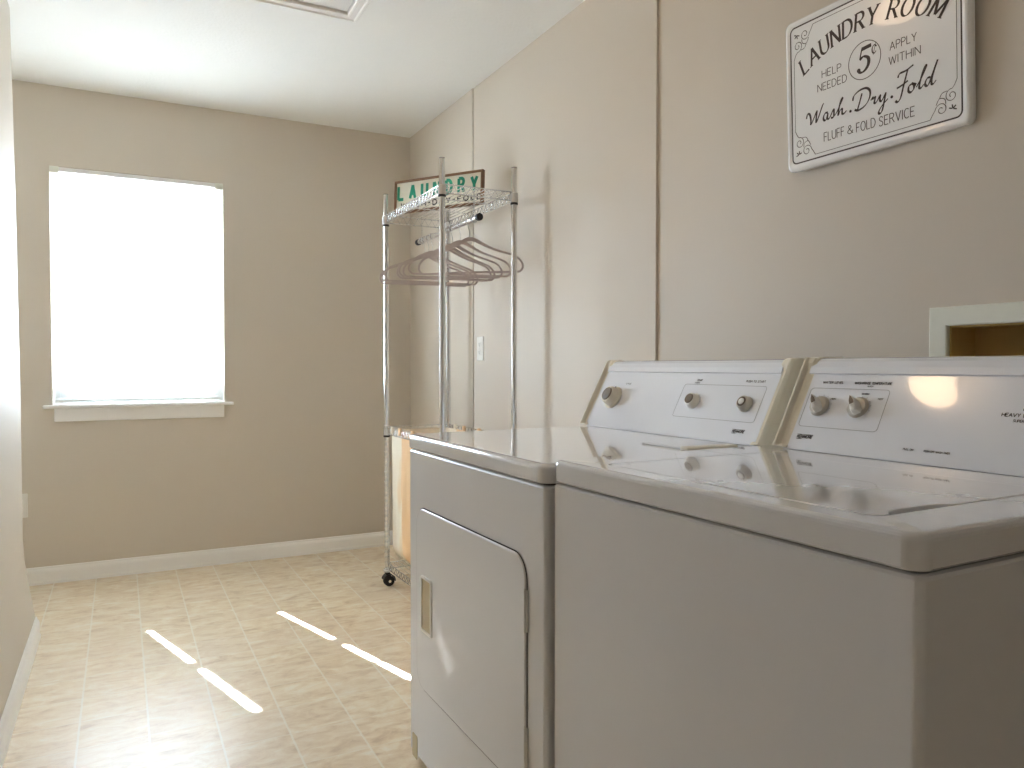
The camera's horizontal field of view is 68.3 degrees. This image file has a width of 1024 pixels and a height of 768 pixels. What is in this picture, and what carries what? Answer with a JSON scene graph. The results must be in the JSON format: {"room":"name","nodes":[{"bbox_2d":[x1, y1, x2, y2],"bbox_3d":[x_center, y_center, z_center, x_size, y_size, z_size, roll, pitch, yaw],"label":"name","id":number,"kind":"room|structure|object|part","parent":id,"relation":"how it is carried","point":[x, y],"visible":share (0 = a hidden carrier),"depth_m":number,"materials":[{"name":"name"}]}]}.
{"room":"laundry room","nodes":[
{"label":"laundry room","id":0,"kind":"room"},
{"bbox_2d":[0,0,34,719],"bbox_3d":[-0.819,-0.173,0.688,0.183,2.514,5.183,-1,1,-27],"label":"wall","id":1,"kind":"structure","parent":0,"point":[17,616],"depth_m":2.73,"materials":[{"name":"beige paint"}]},
{"bbox_2d":[0,617,40,767],"bbox_3d":[-0.735,1.039,0.771,0.017,0.088,5.163,-1,1,-27],"label":"baseboard","id":2,"kind":"structure","parent":1,"relation":"attached to","point":[12,707],"depth_m":2.43,"materials":[{"name":"white paint"}]},
{"bbox_2d":[12,80,410,567],"bbox_3d":[-2.020,-0.251,4.053,3.350,2.514,0.140,-1,1,-27],"label":"wall","id":3,"kind":"structure","parent":0,"point":[298,453],"depth_m":4.25,"materials":[{"name":"beige paint"}]},
{"bbox_2d":[22,494,27,517],"bbox_3d":[-2.458,0.609,3.762,0.072,0.120,0.008,-1,1,-27],"label":"wall outlet","id":4,"kind":"object","parent":3,"relation":"attached to","point":[24,496],"visible":0.27,"depth_m":3.77,"materials":[{"name":"white plastic"}]},
{"bbox_2d":[43,173,233,421],"bbox_3d":[-1.986,-0.460,4.044,0.906,1.292,0.169,-1,1,-27],"label":"window","id":5,"kind":"structure","parent":3,"relation":"in","point":[125,410],"depth_m":4.01,"materials":[{"name":"plastic"}]},
{"bbox_2d":[49,165,222,402],"bbox_3d":[-1.975,-0.506,4.018,0.820,1.196,0.059,-1,1,-27],"label":"window blind","id":6,"kind":"object","parent":5,"relation":"attached to","point":[55,170],"visible":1,"depth_m":4.01,"materials":[{"name":"plastic"}]},
{"bbox_3d":[-2.263,-0.496,3.873,0.001,1.152,0.001,-1,1,-27],"label":"ladder cord","id":7,"kind":"part","parent":6,"relation":"part of","materials":[{"name":"fabric"}]},
{"bbox_3d":[-2.240,-0.496,3.885,0.001,1.152,0.001,-1,1,-27],"label":"ladder cord","id":8,"kind":"part","parent":6,"relation":"part of","materials":[{"name":"fabric"}]},
{"bbox_3d":[-1.983,0.051,4.045,0.802,0.081,0.025,-1,1,-27],"label":"rail","id":9,"kind":"part","parent":6,"relation":"part of","materials":[{"name":"white plastic"}]},
{"bbox_3d":[-1.796,-0.501,4.115,0.001,1.152,0.001,-1,1,-27],"label":"ladder cord","id":10,"kind":"part","parent":6,"relation":"part of","materials":[{"name":"fabric"}]},
{"bbox_3d":[-1.772,-0.501,4.127,0.001,1.152,0.001,-1,1,-27],"label":"ladder cord","id":11,"kind":"part","parent":6,"relation":"part of","materials":[{"name":"fabric"}]},
{"bbox_3d":[-2.019,-0.822,4.095,0.760,0.518,0.025,-1,1,-27],"label":"sash","id":12,"kind":"part","parent":5,"relation":"part of","materials":[{"name":"glass"}]},
{"bbox_3d":[-2.007,-0.252,4.085,0.760,0.648,0.025,-1,1,-27],"label":"sash","id":13,"kind":"part","parent":5,"relation":"part of","materials":[{"name":"plastic"}]},
{"bbox_2d":[26,530,392,585],"bbox_3d":[-2.005,0.964,4.000,3.102,0.088,0.017,-1,1,-27],"label":"baseboard","id":14,"kind":"structure","parent":3,"relation":"attached to","point":[200,558],"depth_m":4.14,"materials":[{"name":"white paint"}]},
{"bbox_2d":[2,545,427,767],"bbox_3d":[-0.601,1.119,1.349,3.350,0.100,6.302,-1,1,-27],"label":"floor","id":15,"kind":"structure","parent":0,"point":[302,661],"depth_m":2.73,"materials":[{"name":"tile"}]},
{"bbox_2d":[382,157,517,586],"bbox_3d":[-0.302,0.041,3.513,0.394,1.954,0.778,-1,1,-27],"label":"rack","id":16,"kind":"object","parent":15,"relation":"on","point":[444,396],"visible":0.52,"depth_m":3.50,"materials":[{"name":"grey metal"}]},
{"bbox_3d":[-0.625,-0.011,3.759,0.025,1.852,0.025,-1,1,-27],"label":"post","id":17,"kind":"part","parent":16,"relation":"part of","materials":[{"name":"silver metal"}]},
{"bbox_2d":[382,572,395,580],"bbox_3d":[-0.619,0.965,3.785,0.061,0.044,0.042,-1,1,-27],"label":"caster wheel","id":18,"kind":"object","parent":16,"relation":"attached to","point":[387,576],"depth_m":3.77,"materials":[{"name":"black plastic"}]},
{"bbox_2d":[388,560,410,586],"bbox_3d":[-0.308,0.916,3.530,0.339,0.036,0.742,-1,1,-27],"label":"shelf","id":19,"kind":"object","parent":16,"relation":"attached to","point":[389,563],"depth_m":3.69,"materials":[{"name":"silver metal"}]},
{"bbox_2d":[379,236,468,286],"bbox_3d":[-0.430,-0.608,3.729,0.460,0.244,0.006,-1,2,-23],"label":"clothes hanger","id":20,"kind":"object","parent":16,"relation":"hanging from","point":[431,258],"visible":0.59,"depth_m":3.74,"materials":[{"name":"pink plastic"}]},
{"bbox_2d":[382,234,473,285],"bbox_3d":[-0.406,-0.607,3.680,0.460,0.244,0.006,0,1,-18],"label":"clothes hanger","id":21,"kind":"object","parent":16,"relation":"hanging from","point":[435,256],"visible":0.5,"depth_m":3.68,"materials":[{"name":"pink plastic"}]},
{"bbox_2d":[384,233,477,284],"bbox_3d":[-0.386,-0.604,3.635,0.459,0.247,0.006,0,1,-15],"label":"clothes hanger","id":22,"kind":"object","parent":16,"relation":"hanging from","point":[446,259],"visible":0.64,"depth_m":3.63,"materials":[{"name":"pink plastic"}]},
{"bbox_2d":[391,424,479,563],"bbox_3d":[-0.310,0.547,3.526,0.346,0.668,0.702,-1,1,-27],"label":"laundry bag","id":23,"kind":"object","parent":16,"relation":"hanging from","point":[401,448],"visible":0.22,"depth_m":3.64,"materials":[{"name":"fabric"}]},
{"bbox_2d":[394,169,484,214],"bbox_3d":[-0.354,-0.916,3.608,0.505,0.161,0.030,1,2,28],"label":"sign","id":24,"kind":"object","parent":16,"relation":"on","point":[405,191],"visible":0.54,"depth_m":3.61,"materials":[{"name":"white wood"}]},
{"bbox_3d":[-0.286,0.004,3.106,0.025,1.852,0.025,-1,1,-27],"label":"post","id":25,"kind":"part","parent":16,"relation":"part of","materials":[{"name":"silver metal"}]},
{"bbox_2d":[396,248,491,281],"bbox_3d":[-0.311,-0.603,3.500,0.460,0.244,0.006,-1,2,-21],"label":"clothes hanger","id":26,"kind":"object","parent":16,"relation":"hanging from","point":[451,251],"visible":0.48,"depth_m":3.52,"materials":[{"name":"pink plastic"}]},
{"bbox_2d":[398,226,495,280],"bbox_3d":[-0.294,-0.601,3.462,0.460,0.245,0.006,0,1,-19],"label":"clothes hanger","id":27,"kind":"object","parent":16,"relation":"hanging from","point":[454,249],"visible":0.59,"depth_m":3.48,"materials":[{"name":"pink plastic"}]},
{"bbox_3d":[-0.305,-0.708,3.484,0.025,0.025,0.705,-1,1,-27],"label":"hanging rail","id":28,"kind":"part","parent":16,"relation":"part of","materials":[{"name":"silver metal"}]},
{"bbox_2d":[386,183,510,227],"bbox_3d":[-0.308,-0.811,3.490,0.339,0.042,0.742,-1,1,-27],"label":"shelf","id":29,"kind":"object","parent":16,"relation":"attached to","point":[441,187],"depth_m":3.42,"materials":[{"name":"silver metal"}]},
{"bbox_3d":[-0.330,-0.014,3.912,0.025,1.852,0.025,-1,1,-27],"label":"post","id":30,"kind":"part","parent":16,"relation":"part of","materials":[{"name":"silver metal"}]},
{"bbox_2d":[402,224,502,278],"bbox_3d":[-0.266,-0.599,3.419,0.459,0.247,0.006,0,1,-13],"label":"clothes hanger","id":31,"kind":"object","parent":16,"relation":"hanging from","point":[459,246],"visible":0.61,"depth_m":3.42,"materials":[{"name":"pink plastic"}]},
{"bbox_2d":[408,221,510,276],"bbox_3d":[-0.230,-0.597,3.333,0.459,0.247,0.006,0,1,-6],"label":"clothes hanger","id":32,"kind":"object","parent":16,"relation":"hanging from","point":[467,244],"visible":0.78,"depth_m":3.33,"materials":[{"name":"pink plastic"}]},
{"bbox_2d":[418,217,523,274],"bbox_3d":[-0.176,-0.593,3.255,0.459,0.252,0.006,0,1,-8],"label":"clothes hanger","id":33,"kind":"object","parent":16,"relation":"hanging from","point":[469,238],"visible":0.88,"depth_m":3.25,"materials":[{"name":"pink plastic"}]},
{"bbox_3d":[0.009,0.001,3.259,0.025,1.852,0.025,-1,1,-27],"label":"post","id":34,"kind":"part","parent":16,"relation":"part of","materials":[{"name":"silver metal"}]},
{"bbox_2d":[410,358,803,767],"bbox_3d":[0.203,0.494,1.971,0.746,1.120,0.798,-1,1,-28],"label":"dryer","id":35,"kind":"object","parent":15,"relation":"on","point":[482,503],"visible":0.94,"depth_m":1.80,"materials":[{"name":"white metal"}]},
{"bbox_3d":[-0.228,0.588,1.996,0.004,0.152,0.078,-1,1,-28],"label":"door pull","id":36,"kind":"part","parent":35,"relation":"part of","materials":[{"name":"beige plastic"}]},
{"bbox_3d":[-0.116,0.584,1.791,0.004,0.488,0.621,-1,1,-28],"label":"door","id":37,"kind":"part","parent":35,"relation":"part of","materials":[{"name":"white metal"}]},
{"bbox_3d":[0.202,0.162,1.944,0.721,0.038,0.764,-1,1,-28],"label":"panel","id":38,"kind":"part","parent":35,"relation":"part of","materials":[{"name":"white metal"}]},
{"bbox_3d":[0.292,0.029,2.329,0.022,0.038,0.043,-1,1,-28],"label":"knob","id":39,"kind":"part","parent":35,"relation":"part of","materials":[{"name":"brown plastic"}]},
{"bbox_3d":[0.307,0.040,2.337,0.054,0.068,0.074,-1,1,-28],"label":"timer knob","id":40,"kind":"part","parent":35,"relation":"part of","materials":[{"name":"beige plastic"}]},
{"bbox_3d":[0.462,0.036,2.114,0.139,0.205,0.717,-1,1,-28],"label":"control panel","id":41,"kind":"part","parent":35,"relation":"part of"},
{"bbox_3d":[0.472,0.038,2.013,0.015,0.026,0.029,-1,1,-28],"label":"knob","id":42,"kind":"part","parent":35,"relation":"part of","materials":[{"name":"brown plastic"}]},
{"bbox_3d":[0.481,0.044,2.018,0.034,0.042,0.045,-1,1,-28],"label":"selector knob","id":43,"kind":"part","parent":35,"relation":"part of","materials":[{"name":"beige plastic"}]},
{"bbox_3d":[0.450,0.144,1.720,0.150,0.007,0.034,-1,1,-28],"label":"lint screen handle","id":44,"kind":"part","parent":35,"relation":"part of","materials":[{"name":"beige plastic"}]},
{"bbox_3d":[0.569,0.048,1.849,0.032,0.040,0.043,-1,1,-28],"label":"start knob","id":45,"kind":"part","parent":35,"relation":"part of","materials":[{"name":"beige plastic"}]},
{"bbox_2d":[554,356,1023,767],"bbox_3d":[0.565,0.510,1.290,0.720,1.122,0.738,-1,2,-29],"label":"washing machine","id":46,"kind":"object","parent":15,"relation":"on","point":[845,590],"visible":1,"depth_m":1.06,"materials":[{"name":"white metal"}]},
{"bbox_3d":[0.560,0.167,1.277,0.706,0.041,0.734,-1,2,-29],"label":"panel","id":47,"kind":"part","parent":46,"relation":"part of","materials":[{"name":"white metal"}]},
{"bbox_3d":[0.470,0.157,1.216,0.390,0.018,0.538,-1,2,-29],"label":"lid","id":48,"kind":"part","parent":46,"relation":"part of","materials":[{"name":"white metal"}]},
{"bbox_3d":[0.648,0.046,1.592,0.027,0.041,0.046,-1,2,-29],"label":"selector knob","id":49,"kind":"part","parent":46,"relation":"part of","materials":[{"name":"beige plastic"}]},
{"bbox_3d":[0.693,0.047,1.512,0.027,0.041,0.046,-1,2,-29],"label":"selector knob","id":50,"kind":"part","parent":46,"relation":"part of","materials":[{"name":"beige plastic"}]},
{"bbox_3d":[0.814,0.046,1.385,0.179,0.194,0.634,-1,2,-29],"label":"control panel","id":51,"kind":"part","parent":46,"relation":"part of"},
{"bbox_2d":[7,0,584,137],"bbox_3d":[-0.601,-1.494,1.288,3.350,0.100,6.302,-1,1,-27],"label":"ceiling","id":52,"kind":"structure","parent":0,"point":[393,70],"depth_m":3.40,"materials":[{"name":"paint"}]},
{"bbox_2d":[251,0,370,22],"bbox_3d":[-0.730,-1.514,2.612,0.600,0.102,0.750,-1,1,-27],"label":"attic hatch","id":53,"kind":"object","parent":52,"relation":"attached to","point":[357,9],"visible":1,"depth_m":2.96,"materials":[{"name":"white paint"}]},
{"bbox_3d":[-0.730,-1.484,2.613,0.491,0.014,0.642,-1,1,-27],"label":"panel","id":54,"kind":"part","parent":53,"relation":"part of","materials":[{"name":"paint"}]},
{"bbox_2d":[410,0,1023,430],"bbox_3d":[0.829,-0.204,2.038,0.148,2.514,6.062,-1,1,-27],"label":"wall","id":55,"kind":"structure","parent":0,"point":[662,214],"depth_m":2.44,"materials":[{"name":"beige paint"}]},
{"bbox_2d":[477,337,483,360],"bbox_3d":[-0.161,-0.178,3.789,0.008,0.120,0.072,-1,1,-27],"label":"light switch","id":56,"kind":"object","parent":55,"relation":"attached to","point":[480,340],"visible":1,"depth_m":3.78,"materials":[{"name":"white plastic"}]},
{"bbox_2d":[786,0,975,172],"bbox_3d":[0.852,-0.750,1.797,0.034,0.388,0.483,-1,2,-29],"label":"sign","id":57,"kind":"object","parent":55,"relation":"attached to","point":[864,76],"visible":1,"depth_m":1.78,"materials":[{"name":"metal"}]},
{"bbox_2d":[929,301,1023,356],"bbox_3d":[1.052,-0.042,1.564,0.101,0.251,0.330,-1,1,-27],"label":"washer supply box","id":58,"kind":"object","parent":55,"relation":"in","point":[993,329],"visible":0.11,"depth_m":1.64,"materials":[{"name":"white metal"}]}
]}

